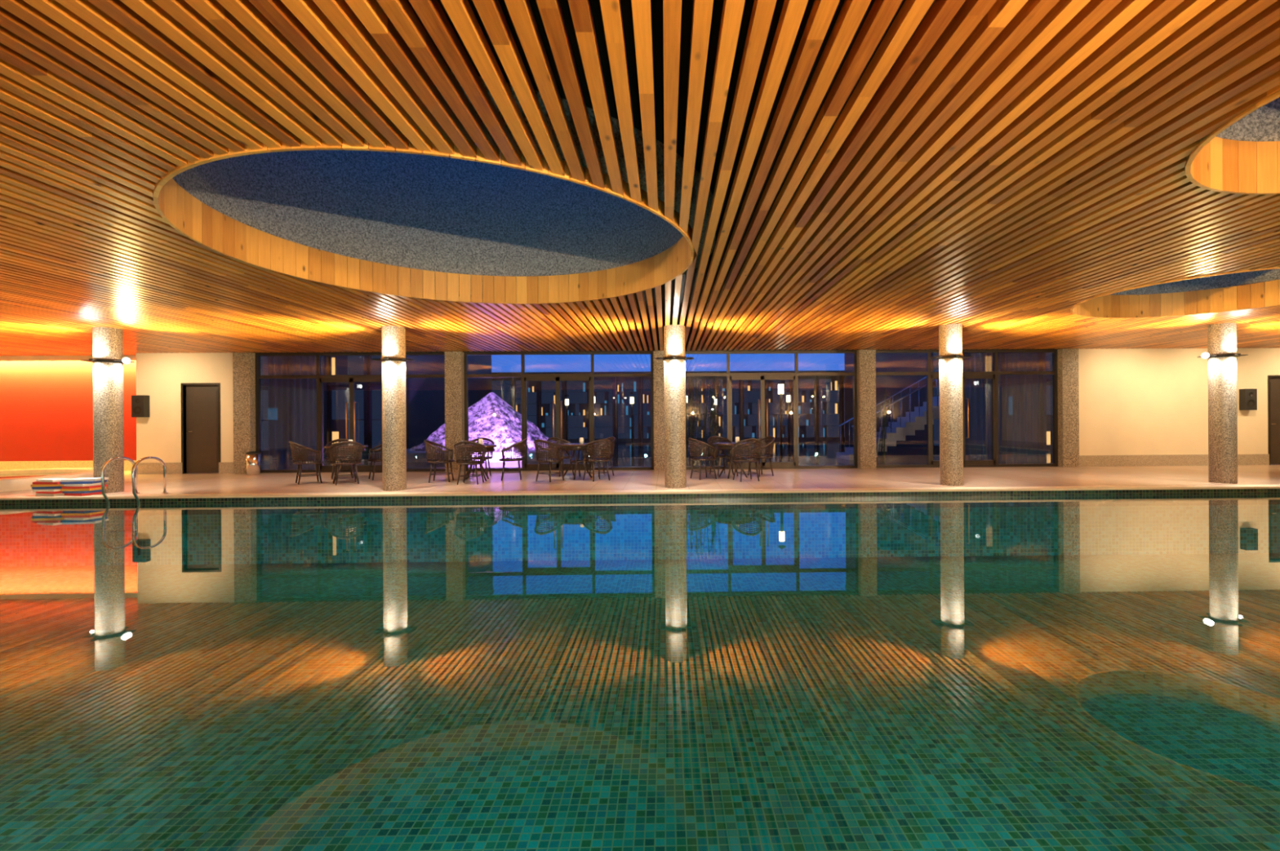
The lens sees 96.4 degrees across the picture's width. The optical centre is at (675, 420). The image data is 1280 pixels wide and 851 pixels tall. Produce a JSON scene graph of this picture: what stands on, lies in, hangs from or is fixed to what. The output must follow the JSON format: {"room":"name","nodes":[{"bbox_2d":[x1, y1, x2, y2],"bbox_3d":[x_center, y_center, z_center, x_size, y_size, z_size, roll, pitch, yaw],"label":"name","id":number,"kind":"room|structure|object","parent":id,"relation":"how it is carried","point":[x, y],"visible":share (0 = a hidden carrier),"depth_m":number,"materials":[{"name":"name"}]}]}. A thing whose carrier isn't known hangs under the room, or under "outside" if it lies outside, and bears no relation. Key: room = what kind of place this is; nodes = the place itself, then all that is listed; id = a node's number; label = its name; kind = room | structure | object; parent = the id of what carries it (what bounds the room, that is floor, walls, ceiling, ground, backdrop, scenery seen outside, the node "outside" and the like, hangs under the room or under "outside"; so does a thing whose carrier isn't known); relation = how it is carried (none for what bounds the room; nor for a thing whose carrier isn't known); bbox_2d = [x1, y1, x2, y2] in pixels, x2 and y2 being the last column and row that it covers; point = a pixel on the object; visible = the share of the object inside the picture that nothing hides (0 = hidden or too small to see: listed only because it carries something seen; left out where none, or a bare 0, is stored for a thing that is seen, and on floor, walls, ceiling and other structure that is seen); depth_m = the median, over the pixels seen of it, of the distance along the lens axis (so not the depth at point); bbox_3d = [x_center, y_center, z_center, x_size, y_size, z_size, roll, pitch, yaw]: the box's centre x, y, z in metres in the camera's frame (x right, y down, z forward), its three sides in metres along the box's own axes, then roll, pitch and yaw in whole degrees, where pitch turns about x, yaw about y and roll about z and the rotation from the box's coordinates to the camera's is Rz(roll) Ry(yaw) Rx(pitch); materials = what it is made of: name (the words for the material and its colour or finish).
{"room":"indoor swimming pool","nodes":[
{"label":"indoor swimming pool","id":0,"kind":"room"},
{"bbox_2d":[0,360,136,461],"bbox_3d":[-16.336,-0.352,15.217,5.870,3.420,0.200,0,0,-1],"label":"wall","id":1,"kind":"structure","parent":0,"point":[46,406],"depth_m":15.11,"materials":[{"name":"paint"}]},
{"bbox_2d":[0,460,136,471],"bbox_3d":[-16.323,1.218,15.105,5.870,0.280,0.025,0,0,-1],"label":"baseboard","id":2,"kind":"structure","parent":1,"relation":"attached to","point":[4,465],"depth_m":15.09,"materials":[{"name":"stone"}]},
{"bbox_2d":[135,352,233,473],"bbox_3d":[-12.149,-0.379,14.290,2.470,3.420,0.200,0,0,-1],"label":"wall","id":3,"kind":"structure","parent":0,"point":[159,376],"depth_m":14.18,"materials":[{"name":"beige paint"}]},
{"bbox_2d":[131,395,150,417],"bbox_3d":[-13.200,-0.342,14.089,0.300,0.540,0.166,0,0,-1],"label":"wall speaker","id":4,"kind":"object","parent":3,"relation":"attached to","point":[140,403],"visible":1,"depth_m":14.01,"materials":[{"name":"metal"}]},
{"bbox_2d":[137,462,182,474],"bbox_3d":[-12.806,1.195,14.166,1.130,0.280,0.025,0,0,-1],"label":"baseboard","id":5,"kind":"structure","parent":3,"relation":"attached to","point":[142,468],"depth_m":14.15,"materials":[{"name":"stone"}]},
{"bbox_2d":[180,382,221,474],"bbox_3d":[-11.800,0.203,14.261,0.960,2.250,0.150,0,0,-1],"label":"frame","id":6,"kind":"object","parent":3,"relation":"attached to","point":[183,424],"visible":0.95,"depth_m":14.19,"materials":[{"name":"brown metal"}]},
{"bbox_2d":[186,385,218,473],"bbox_3d":[-11.800,0.223,14.298,0.860,2.190,0.056,0,0,-1],"label":"leaf","id":7,"kind":"object","parent":3,"relation":"attached to","point":[202,401],"visible":0.98,"depth_m":14.27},
{"bbox_2d":[218,462,233,473],"bbox_3d":[-11.122,1.184,14.195,0.440,0.280,0.025,0,0,-1],"label":"baseboard","id":8,"kind":"structure","parent":3,"relation":"attached to","point":[224,467],"depth_m":14.18,"materials":[{"name":"stone"}]},
{"bbox_2d":[232,352,255,474],"bbox_3d":[-10.702,-0.174,14.245,0.410,2.990,0.340,0,0,-1],"label":"pillar","id":9,"kind":"structure","parent":3,"relation":"attached to","point":[243,363],"depth_m":14.08,"materials":[{"name":"stone"}]},
{"bbox_2d":[0,462,1279,495],"bbox_3d":[-0.101,1.426,6.299,38.000,0.350,18.600,0,0,-1],"label":"floor","id":10,"kind":"structure","parent":0,"point":[982,477],"depth_m":11.89,"materials":[{"name":"stone"}]},
{"bbox_2d":[0,467,93,492],"bbox_3d":[-13.948,1.228,11.658,3.500,0.230,3.500,0,0,-1],"label":"bench","id":11,"kind":"object","parent":10,"relation":"on","point":[13,480],"visible":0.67,"depth_m":11.88,"materials":[{"name":"stone"}]},
{"bbox_2d":[30,477,108,496],"bbox_3d":[-10.672,1.169,10.045,1.073,0.275,0.474,0,0,-1],"label":"towels","id":12,"kind":"object","parent":10,"relation":"on","point":[46,486],"visible":0.98,"depth_m":9.89,"materials":[{"name":"fabric"}]},
{"bbox_2d":[92,327,124,493],"bbox_3d":[-10.416,-0.181,10.490,0.400,3.000,0.400,0,0,-1],"label":"column","id":13,"kind":"structure","parent":10,"relation":"on","point":[107,342],"depth_m":10.35,"materials":[{"name":"stone"}]},
{"bbox_2d":[91,358,124,364],"bbox_3d":[-10.422,-1.081,10.490,0.430,0.060,0.430,0,0,-1],"label":"band","id":14,"kind":"object","parent":13,"relation":"attached to","point":[99,360],"visible":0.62,"depth_m":10.31,"materials":[{"name":"metal"}]},
{"bbox_2d":[80,359,133,364],"bbox_3d":[-10.422,-1.081,10.490,0.720,0.024,0.616,0,0,26],"label":"lamp wings","id":15,"kind":"object","parent":14,"relation":"attached to","point":[90,360],"visible":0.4,"depth_m":10.36,"materials":[{"name":"metal"}]},
{"bbox_2d":[120,357,130,364],"bbox_3d":[-10.077,-1.083,10.431,0.287,0.120,0.120,0,0,24],"label":"spotlight","id":16,"kind":"object","parent":14,"relation":"attached to","point":[126,360],"visible":0.99,"depth_m":10.37,"materials":[{"name":"metal"}]},
{"bbox_2d":[100,456,168,555],"bbox_3d":[-9.263,1.441,9.794,0.600,1.641,0.671,0,0,-1],"label":"pool ladder","id":17,"kind":"object","parent":10,"relation":"on","point":[134,470],"visible":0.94,"depth_m":9.57,"materials":[{"name":"silver metal"}]},
{"bbox_2d":[245,451,261,475],"bbox_3d":[-10.185,1.038,13.774,0.310,0.560,0.310,0,0,-1],"label":"waste bin","id":18,"kind":"object","parent":10,"relation":"on","point":[252,458],"visible":1,"depth_m":13.67,"materials":[{"name":"silver metal"}]},
{"bbox_2d":[288,440,324,484],"bbox_3d":[-7.639,0.862,11.828,0.603,0.882,0.627,0,0,-40],"label":"rattan armchair","id":19,"kind":"object","parent":10,"relation":"on","point":[300,456],"visible":1,"depth_m":11.64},
{"bbox_2d":[325,439,355,479],"bbox_3d":[-7.499,0.861,12.835,0.627,0.882,0.603,0,0,-32],"label":"rattan armchair","id":20,"kind":"object","parent":10,"relation":"on","point":[336,440],"visible":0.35,"depth_m":12.85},
{"bbox_2d":[328,440,363,485],"bbox_3d":[-6.711,0.856,11.631,0.627,0.882,0.603,0,0,-37],"label":"rattan armchair","id":21,"kind":"object","parent":10,"relation":"on","point":[331,451],"visible":1,"depth_m":11.45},
{"bbox_2d":[323,444,368,481],"bbox_3d":[-7.059,0.926,12.229,0.840,0.759,0.840,0,0,-30],"label":"round table","id":22,"kind":"object","parent":10,"relation":"on","point":[365,446],"visible":0.46,"depth_m":12.04,"materials":[{"name":"wood"}]},
{"bbox_2d":[255,352,445,473],"bbox_3d":[-8.113,-0.194,14.356,4.770,2.995,0.090,0,0,-1],"label":"frame","id":23,"kind":"object","parent":10,"relation":"on","point":[351,379],"visible":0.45,"depth_m":14.31,"materials":[{"name":"brown metal"}]},
{"bbox_2d":[345,401,355,442],"bbox_3d":[-8.125,0.054,14.282,0.232,1.032,0.076,0,0,-1],"label":"door handle","id":24,"kind":"object","parent":23,"relation":"attached to","point":[347,402],"visible":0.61,"depth_m":14.25,"materials":[{"name":"gold metal"}]},
{"bbox_2d":[367,444,382,480],"bbox_3d":[-6.468,0.854,12.591,0.603,0.882,0.627,0,0,-39],"label":"rattan armchair","id":25,"kind":"object","parent":10,"relation":"on","point":[371,460],"visible":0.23,"depth_m":12.36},
{"bbox_2d":[381,325,406,491],"bbox_3d":[-5.217,-0.215,10.581,0.400,3.000,0.400,0,0,-1],"label":"column","id":26,"kind":"structure","parent":10,"relation":"on","point":[393,338],"depth_m":10.41,"materials":[{"name":"stone"}]},
{"bbox_2d":[380,357,406,362],"bbox_3d":[-5.223,-1.115,10.581,0.430,0.060,0.430,0,0,-1],"label":"band","id":27,"kind":"object","parent":26,"relation":"attached to","point":[401,359],"visible":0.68,"depth_m":10.41,"materials":[{"name":"metal"}]},
{"bbox_2d":[372,357,415,361],"bbox_3d":[-5.223,-1.115,10.581,0.720,0.024,0.616,0,0,26],"label":"lamp wings","id":28,"kind":"object","parent":27,"relation":"attached to","point":[405,359],"visible":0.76,"depth_m":10.53,"materials":[{"name":"metal"}]},
{"bbox_2d":[423,440,454,483],"bbox_3d":[-4.941,0.844,11.961,0.603,0.882,0.627,0,0,-10],"label":"rattan armchair","id":29,"kind":"object","parent":10,"relation":"on","point":[429,453],"visible":1,"depth_m":11.80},
{"bbox_2d":[444,351,464,472],"bbox_3d":[-5.522,-0.208,14.336,0.410,2.990,0.340,0,0,-1],"label":"pillar","id":30,"kind":"structure","parent":10,"relation":"on","point":[454,361],"depth_m":14.17,"materials":[{"name":"stone"}]},
{"bbox_2d":[453,440,486,484],"bbox_3d":[-4.138,0.839,11.492,0.627,0.882,0.603,0,0,-3],"label":"rattan armchair","id":31,"kind":"object","parent":10,"relation":"on","point":[461,457],"visible":1,"depth_m":11.32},
{"bbox_2d":[457,444,496,481],"bbox_3d":[-4.257,0.908,12.178,0.840,0.759,0.840,0,0,-12],"label":"round table","id":32,"kind":"object","parent":10,"relation":"on","point":[490,447],"visible":0.4,"depth_m":12.04,"materials":[{"name":"wood"}]},
{"bbox_2d":[478,439,483,444],"bbox_3d":[-4.160,0.463,12.179,0.090,0.130,0.090,0,0,-1],"label":"candle holder","id":33,"kind":"object","parent":32,"relation":"on","point":[480,441],"visible":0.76,"depth_m":12.15,"materials":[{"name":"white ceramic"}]},
{"bbox_2d":[466,437,494,478],"bbox_3d":[-4.425,0.841,12.918,0.627,0.882,0.603,0,0,-8],"label":"rattan armchair","id":34,"kind":"object","parent":10,"relation":"on","point":[488,454],"visible":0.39,"depth_m":13.04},
{"bbox_2d":[498,438,527,480],"bbox_3d":[-3.517,0.835,12.332,0.603,0.882,0.627,0,0,-15],"label":"rattan armchair","id":35,"kind":"object","parent":10,"relation":"on","point":[520,446],"visible":1,"depth_m":12.15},
{"bbox_2d":[533,439,564,482],"bbox_3d":[-2.653,0.829,11.933,0.627,0.882,0.603,0,0,32],"label":"rattan armchair","id":36,"kind":"object","parent":10,"relation":"on","point":[537,446],"visible":1,"depth_m":11.73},
{"bbox_2d":[463,351,653,471],"bbox_3d":[-2.939,-0.228,14.446,4.760,2.995,0.090,0,0,-1],"label":"frame","id":37,"kind":"object","parent":10,"relation":"on","point":[557,378],"visible":0.77,"depth_m":14.41,"materials":[{"name":"brown metal"}]},
{"bbox_2d":[552,400,562,440],"bbox_3d":[-2.976,0.020,14.372,0.232,1.032,0.076,0,0,-1],"label":"door handle","id":38,"kind":"object","parent":37,"relation":"attached to","point":[553,401],"visible":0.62,"depth_m":14.34,"materials":[{"name":"gold metal"}]},
{"bbox_2d":[546,437,573,477],"bbox_3d":[-2.635,0.829,13.048,0.603,0.882,0.627,0,0,42],"label":"rattan armchair","id":39,"kind":"object","parent":10,"relation":"on","point":[566,456],"visible":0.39,"depth_m":13.15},
{"bbox_2d":[557,443,596,479],"bbox_3d":[-2.163,0.894,12.514,0.840,0.759,0.840,0,0,-44],"label":"round table","id":40,"kind":"object","parent":10,"relation":"on","point":[566,446],"visible":0.76,"depth_m":12.33,"materials":[{"name":"wood"}]},
{"bbox_2d":[579,437,583,444],"bbox_3d":[-2.066,0.449,12.516,0.090,0.130,0.090,0,0,-1],"label":"candle holder","id":41,"kind":"object","parent":40,"relation":"on","point":[581,439],"visible":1,"depth_m":12.48,"materials":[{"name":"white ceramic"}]},
{"bbox_2d":[581,439,611,481],"bbox_3d":[-1.649,0.822,11.963,0.627,0.882,0.603,0,0,-39],"label":"rattan armchair","id":42,"kind":"object","parent":10,"relation":"on","point":[605,451],"visible":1,"depth_m":11.77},
{"bbox_2d":[588,436,615,476],"bbox_3d":[-1.672,0.823,13.013,0.603,0.882,0.627,0,0,-40],"label":"rattan armchair","id":43,"kind":"object","parent":10,"relation":"on","point":[612,446],"visible":0.49,"depth_m":12.97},
{"bbox_2d":[0,488,1279,850],"bbox_3d":[0.368,1.823,5.387,28.100,1.150,8.960,0,0,-1],"label":"swimming pool","id":44,"kind":"object","parent":10,"relation":"in","point":[1025,670],"visible":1,"depth_m":5.45,"materials":[{"name":"green tile"}]},
{"bbox_2d":[0,484,1279,500],"bbox_3d":[0.364,1.250,5.387,28.740,0.032,9.560,0,0,-1],"label":"pool edge","id":45,"kind":"object","parent":10,"relation":"on","point":[1203,486],"depth_m":9.91,"materials":[{"name":"stone"}]},
{"bbox_2d":[653,351,664,471],"bbox_3d":[-0.353,-0.243,14.426,0.410,2.990,0.340,0,0,-1],"label":"pillar","id":46,"kind":"structure","parent":10,"relation":"on","point":[658,365],"depth_m":14.26,"materials":[{"name":"stone"}]},
{"bbox_2d":[663,324,686,488],"bbox_3d":[-0.018,-0.250,10.671,0.400,3.000,0.400,0,0,-1],"label":"column","id":47,"kind":"structure","parent":10,"relation":"on","point":[674,370],"depth_m":10.50,"materials":[{"name":"stone"}]},
{"bbox_2d":[662,355,686,360],"bbox_3d":[-0.024,-1.150,10.671,0.430,0.060,0.430,0,0,-1],"label":"band","id":48,"kind":"object","parent":47,"relation":"attached to","point":[667,357],"visible":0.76,"depth_m":10.49,"materials":[{"name":"metal"}]},
{"bbox_2d":[655,355,693,359],"bbox_3d":[-0.024,-1.150,10.671,0.720,0.024,0.616,0,0,26],"label":"lamp wings","id":49,"kind":"object","parent":48,"relation":"attached to","point":[674,357],"visible":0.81,"depth_m":10.60,"materials":[{"name":"metal"}]},
{"bbox_2d":[687,437,716,479],"bbox_3d":[0.553,0.808,12.146,0.603,0.882,0.627,0,0,-28],"label":"rattan armchair","id":50,"kind":"object","parent":10,"relation":"on","point":[704,458],"visible":1,"depth_m":11.95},
{"bbox_2d":[706,435,733,475],"bbox_3d":[1.027,0.805,13.088,0.627,0.882,0.603,0,0,-25],"label":"rattan armchair","id":51,"kind":"object","parent":10,"relation":"on","point":[719,455],"visible":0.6,"depth_m":13.15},
{"bbox_2d":[713,442,752,479],"bbox_3d":[1.239,0.871,12.423,0.840,0.759,0.840,0,0,-21],"label":"round table","id":52,"kind":"object","parent":10,"relation":"on","point":[719,446],"visible":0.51,"depth_m":12.25,"materials":[{"name":"wood"}]},
{"bbox_2d":[735,436,739,442],"bbox_3d":[1.336,0.426,12.425,0.090,0.130,0.090,0,0,-1],"label":"candle holder","id":53,"kind":"object","parent":52,"relation":"on","point":[737,438],"visible":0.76,"depth_m":12.39,"materials":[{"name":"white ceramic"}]},
{"bbox_2d":[730,438,761,482],"bbox_3d":[1.446,0.802,11.706,0.627,0.882,0.603,0,0,-16],"label":"rattan armchair","id":54,"kind":"object","parent":10,"relation":"on","point":[753,459],"visible":1,"depth_m":11.52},
{"bbox_2d":[746,435,775,476],"bbox_3d":[1.911,0.799,12.767,0.603,0.882,0.627,0,0,-31],"label":"rattan armchair","id":55,"kind":"object","parent":10,"relation":"on","point":[771,444],"visible":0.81,"depth_m":12.68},
{"bbox_2d":[684,350,857,469],"bbox_3d":[2.230,-0.262,14.536,4.760,2.995,0.090,0,0,-1],"label":"frame","id":56,"kind":"object","parent":10,"relation":"on","point":[762,377],"visible":0.76,"depth_m":14.51,"materials":[{"name":"brown metal"}]},
{"bbox_2d":[758,399,768,439],"bbox_3d":[2.208,-0.015,14.463,0.232,1.032,0.076,0,0,-1],"label":"door handle","id":57,"kind":"object","parent":56,"relation":"attached to","point":[758,399],"visible":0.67,"depth_m":14.43,"materials":[{"name":"gold metal"}]},
{"bbox_2d":[857,349,876,469],"bbox_3d":[4.816,-0.277,14.516,0.410,2.990,0.340,0,0,-1],"label":"pillar","id":58,"kind":"structure","parent":10,"relation":"on","point":[866,359],"depth_m":14.35,"materials":[{"name":"stone"}]},
{"bbox_2d":[938,324,963,486],"bbox_3d":[5.181,-0.284,10.762,0.400,3.000,0.400,0,0,-1],"label":"column","id":59,"kind":"structure","parent":10,"relation":"on","point":[950,335],"depth_m":10.60,"materials":[{"name":"stone"}]},
{"bbox_2d":[937,354,963,359],"bbox_3d":[5.175,-1.184,10.762,0.430,0.060,0.430,0,0,-1],"label":"band","id":60,"kind":"object","parent":59,"relation":"attached to","point":[953,356],"visible":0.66,"depth_m":10.58,"materials":[{"name":"metal"}]},
{"bbox_2d":[929,355,972,359],"bbox_3d":[5.175,-1.184,10.762,0.720,0.024,0.616,0,0,26],"label":"lamp wings","id":61,"kind":"object","parent":60,"relation":"attached to","point":[938,357],"visible":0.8,"depth_m":10.65,"materials":[{"name":"metal"}]},
{"bbox_2d":[875,349,1057,468],"bbox_3d":[7.394,-0.297,14.626,4.750,2.995,0.090,0,0,-1],"label":"frame","id":62,"kind":"object","parent":10,"relation":"on","point":[971,375],"visible":0.72,"depth_m":14.59,"materials":[{"name":"brown metal"}]},
{"bbox_2d":[966,398,968,438],"bbox_3d":[7.332,-0.049,14.552,0.232,1.032,0.076,0,0,-1],"label":"door handle","id":63,"kind":"object","parent":62,"relation":"attached to","point":[966,398],"visible":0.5,"depth_m":14.52,"materials":[{"name":"gold metal"}]},
{"bbox_2d":[962,352,1047,464],"bbox_3d":[8.588,-0.312,14.973,2.300,2.970,0.137,0,0,-1],"label":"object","id":64,"kind":"object","parent":62,"relation":"in","point":[1022,398],"visible":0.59,"depth_m":14.97,"materials":[{"name":"glass"}]},
{"bbox_2d":[1207,322,1237,484],"bbox_3d":[10.380,-0.319,10.853,0.400,3.000,0.400,0,0,-1],"label":"column","id":65,"kind":"structure","parent":10,"relation":"on","point":[1221,337],"depth_m":10.71,"materials":[{"name":"stone"}]},
{"bbox_2d":[1206,353,1238,359],"bbox_3d":[10.374,-1.219,10.853,0.430,0.060,0.430,0,0,-1],"label":"band","id":66,"kind":"object","parent":65,"relation":"attached to","point":[1220,354],"visible":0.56,"depth_m":10.69,"materials":[{"name":"metal"}]},
{"bbox_2d":[1201,352,1213,359],"bbox_3d":[10.031,-1.217,10.782,0.287,0.120,0.120,0,0,-26],"label":"spotlight","id":67,"kind":"object","parent":66,"relation":"attached to","point":[1205,355],"visible":0.98,"depth_m":10.72,"materials":[{"name":"metal"}]},
{"bbox_2d":[1196,353,1246,357],"bbox_3d":[10.374,-1.219,10.853,0.720,0.024,0.616,0,0,26],"label":"lamp wings","id":68,"kind":"object","parent":66,"relation":"attached to","point":[1238,354],"visible":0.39,"depth_m":10.70,"materials":[{"name":"metal"}]},
{"bbox_2d":[376,0,935,334],"bbox_3d":[-0.127,-2.259,6.399,38.400,0.180,19.200,0,0,-1],"label":"ceiling","id":69,"kind":"structure","parent":0,"point":[656,6],"depth_m":3.60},
{"bbox_2d":[152,66,715,304],"bbox_3d":[-2.245,-2.879,6.042,5.300,2.312,5.300,0,0,-1],"label":"skylight","id":70,"kind":"object","parent":69,"relation":"attached to","point":[412,223],"visible":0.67,"depth_m":7.71,"materials":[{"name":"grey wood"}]},
{"bbox_2d":[0,0,1279,355],"bbox_3d":[-0.147,-1.787,6.189,37.698,0.075,18.380,0,0,-1],"label":"wood slats","id":71,"kind":"object","parent":69,"relation":"attached to","point":[1018,164],"visible":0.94,"depth_m":3.67,"materials":[{"name":"wood"}]},
{"bbox_2d":[266,355,323,470],"bbox_3d":[-9.759,-0.190,14.652,1.400,2.970,0.135,0,0,-1],"label":"sheer curtain","id":72,"kind":"object","parent":71,"relation":"hanging from","point":[292,402],"visible":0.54,"depth_m":14.64,"materials":[{"name":"fabric"}]},
{"bbox_2d":[1070,266,1279,318],"bbox_3d":[7.840,-2.596,8.288,3.940,1.612,3.940,0,0,-1],"label":"skylight","id":73,"kind":"object","parent":69,"relation":"attached to","point":[1248,289],"visible":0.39,"depth_m":9.68,"materials":[{"name":"brown wood"}]},
{"bbox_2d":[1185,90,1279,195],"bbox_3d":[4.579,-2.574,3.151,3.100,1.612,3.100,0,0,-1],"label":"ceiling opening","id":74,"kind":"object","parent":69,"relation":"attached to","point":[1242,156],"visible":0.36,"depth_m":4.44,"materials":[{"name":"brown wood"}]},
{"bbox_2d":[252,333,1059,353],"bbox_3d":[-0.377,-1.958,14.521,21.100,0.420,0.250,0,0,-1],"label":"lintel","id":75,"kind":"object","parent":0,"point":[651,336],"visible":0.14,"depth_m":14.40,"materials":[{"name":"brown metal"}]},
{"bbox_2d":[1078,347,1279,455],"bbox_3d":[14.461,-0.556,14.755,8.560,3.420,0.200,0,0,-1],"label":"wall","id":76,"kind":"structure","parent":0,"point":[1133,402],"depth_m":14.62,"materials":[{"name":"beige paint"}]},
{"bbox_2d":[1057,348,1079,466],"bbox_3d":[9.975,-0.311,14.606,0.410,2.990,0.340,0,0,-1],"label":"pillar","id":77,"kind":"structure","parent":76,"relation":"attached to","point":[1067,358],"depth_m":14.44,"materials":[{"name":"stone"}]},
{"bbox_2d":[1079,453,1269,466],"bbox_3d":[12.699,1.026,14.611,5.010,0.280,0.025,0,0,-1],"label":"baseboard","id":78,"kind":"structure","parent":76,"relation":"attached to","point":[1163,460],"depth_m":14.59,"materials":[{"name":"stone"}]},
{"bbox_2d":[1239,388,1257,410],"bbox_3d":[14.595,-0.527,14.574,0.300,0.540,0.166,0,0,-1],"label":"wall speaker","id":79,"kind":"object","parent":76,"relation":"attached to","point":[1247,397],"visible":1,"depth_m":14.50,"materials":[{"name":"metal"}]},
{"bbox_2d":[1267,375,1279,465],"bbox_3d":[15.745,-0.004,14.742,1.100,2.300,0.150,0,0,-1],"label":"frame","id":80,"kind":"object","parent":76,"relation":"attached to","point":[1268,376],"visible":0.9,"depth_m":14.66,"materials":[{"name":"brown metal"}]},
{"bbox_2d":[1270,377,1279,464],"bbox_3d":[15.745,0.016,14.779,1.000,2.240,0.056,0,0,-1],"label":"leaf","id":81,"kind":"object","parent":76,"relation":"attached to","point":[1274,382],"visible":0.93,"depth_m":14.75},
{"bbox_3d":[0.051,-0.460,-3.100,38.400,3.420,0.200,0,0,-1],"label":"wall","id":82,"kind":"structure","parent":0,"visible":0},
{"bbox_2d":[0,355,135,360],"bbox_3d":[-16.333,-1.582,14.607,5.870,0.120,0.060,0,0,-1],"label":"trim","id":83,"kind":"structure","parent":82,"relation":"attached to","point":[2,357],"depth_m":14.58,"materials":[{"name":"beige paint"}]},
{"label":"outside","id":84,"kind":"structure","parent":0,"visible":0},
{"bbox_2d":[261,440,1053,469],"bbox_3d":[-0.641,1.449,37.294,80.000,0.310,45.400,0,0,-1],"label":"ground","id":85,"kind":"structure","parent":84,"point":[810,452],"depth_m":19.99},
{"bbox_2d":[260,355,491,455],"bbox_3d":[-18.660,-2.951,27.929,15.800,8.750,11.500,0,0,-1],"label":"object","id":86,"kind":"object","parent":85,"relation":"on","point":[426,395],"visible":0.02,"depth_m":24.36,"materials":[{"name":"glass"}]},
{"bbox_2d":[260,355,409,455],"bbox_3d":[-18.566,-2.827,22.585,15.820,8.500,0.210,0,0,-1],"label":"lit windows","id":87,"kind":"structure","parent":86,"relation":"attached to","point":[355,363],"depth_m":22.74,"materials":[{"name":"glass"}]},
{"bbox_2d":[408,423,444,451],"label":"sculpture","id":88,"kind":"object","parent":85,"relation":"on","point":[437,437],"depth_m":19.86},
{"bbox_2d":[368,448,581,462],"bbox_3d":[-6.853,1.196,20.633,6.200,0.300,4.300,0,0,-1],"label":"stone plinth","id":89,"kind":"object","parent":85,"relation":"on","point":[411,456],"visible":0.29,"depth_m":18.50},
{"bbox_2d":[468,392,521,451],"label":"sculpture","id":90,"kind":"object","parent":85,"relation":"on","point":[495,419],"depth_m":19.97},
{"bbox_2d":[527,420,555,450],"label":"sculpture","id":91,"kind":"object","parent":85,"relation":"on","point":[534,433],"depth_m":20.66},
{"bbox_2d":[564,394,568,440],"bbox_3d":[-5.505,0.006,28.908,0.260,2.660,0.260,0,0,-1],"label":"garden lamp","id":92,"kind":"object","parent":85,"relation":"on","point":[566,401],"visible":0.94,"depth_m":28.86,"materials":[{"name":"metal"}]},
{"bbox_2d":[629,391,634,448],"bbox_3d":[-2.071,-0.016,26.968,0.260,2.660,0.260,0,0,-1],"label":"garden lamp","id":93,"kind":"object","parent":85,"relation":"on","point":[631,393],"visible":0.94,"depth_m":26.93,"materials":[{"name":"metal"}]},
{"bbox_2d":[491,370,844,442],"bbox_3d":[-0.647,-0.821,36.744,34.100,4.250,4.500,0,0,-1],"label":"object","id":94,"kind":"object","parent":85,"relation":"on","point":[620,380],"visible":0.02,"depth_m":34.97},
{"bbox_2d":[491,375,844,442],"bbox_3d":[-0.614,-0.696,34.900,34.120,4.000,0.210,0,0,-1],"label":"lit windows","id":95,"kind":"structure","parent":94,"relation":"attached to","point":[502,389],"depth_m":34.93,"materials":[{"name":"glass"}]},
{"bbox_2d":[685,377,711,466],"bbox_3d":[0.491,0.052,15.908,1.141,2.494,0.967,0,0,-21],"label":"bamboo plant","id":96,"kind":"object","parent":85,"relation":"on","point":[704,420],"visible":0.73,"depth_m":15.93,"materials":[{"name":"green plant"}]},
{"bbox_2d":[696,380,725,466],"bbox_3d":[0.974,0.062,16.238,0.973,2.466,0.909,0,0,-30],"label":"bamboo plant","id":97,"kind":"object","parent":85,"relation":"on","point":[712,409],"visible":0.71,"depth_m":16.21,"materials":[{"name":"green plant"}]},
{"bbox_2d":[714,394,717,442],"bbox_3d":[2.076,-0.044,30.041,0.260,2.660,0.260,0,0,-1],"label":"garden lamp","id":98,"kind":"object","parent":85,"relation":"on","point":[715,395],"visible":0.56,"depth_m":30.02,"materials":[{"name":"metal"}]},
{"bbox_2d":[777,384,783,461],"bbox_3d":[3.288,-0.052,17.860,0.260,2.660,0.260,0,0,-1],"label":"garden lamp","id":99,"kind":"object","parent":85,"relation":"on","point":[780,387],"visible":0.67,"depth_m":17.82,"materials":[{"name":"metal"}]},
{"bbox_2d":[786,390,791,448],"bbox_3d":[5.145,-0.064,26.094,0.260,2.660,0.260,0,0,-1],"label":"garden lamp","id":100,"kind":"object","parent":85,"relation":"on","point":[788,397],"visible":0.99,"depth_m":26.05,"materials":[{"name":"metal"}]},
{"bbox_2d":[875,388,891,464],"bbox_3d":[5.744,0.178,16.104,0.854,2.170,1.076,0,0,24],"label":"bamboo plant","id":101,"kind":"object","parent":85,"relation":"on","point":[884,429],"visible":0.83,"depth_m":15.96,"materials":[{"name":"green plant"}]},
{"bbox_2d":[835,368,939,460],"bbox_3d":[7.576,-0.434,18.835,4.212,3.367,1.400,0,0,-1],"label":"staircase","id":102,"kind":"structure","parent":85,"relation":"on","point":[916,420],"depth_m":18.15,"materials":[{"name":"silver metal"}]},
{"bbox_2d":[844,353,1053,450],"bbox_3d":[17.833,-3.193,28.566,15.400,8.750,11.500,0,0,-1],"label":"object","id":103,"kind":"object","parent":85,"relation":"on","point":[885,362],"visible":0.08,"depth_m":26.27,"materials":[{"name":"glass"}]},
{"bbox_2d":[930,352,1052,451],"bbox_3d":[17.928,-3.069,23.222,15.420,8.500,0.210,0,0,-1],"label":"lit windows","id":104,"kind":"structure","parent":103,"relation":"attached to","point":[1049,355],"depth_m":23.16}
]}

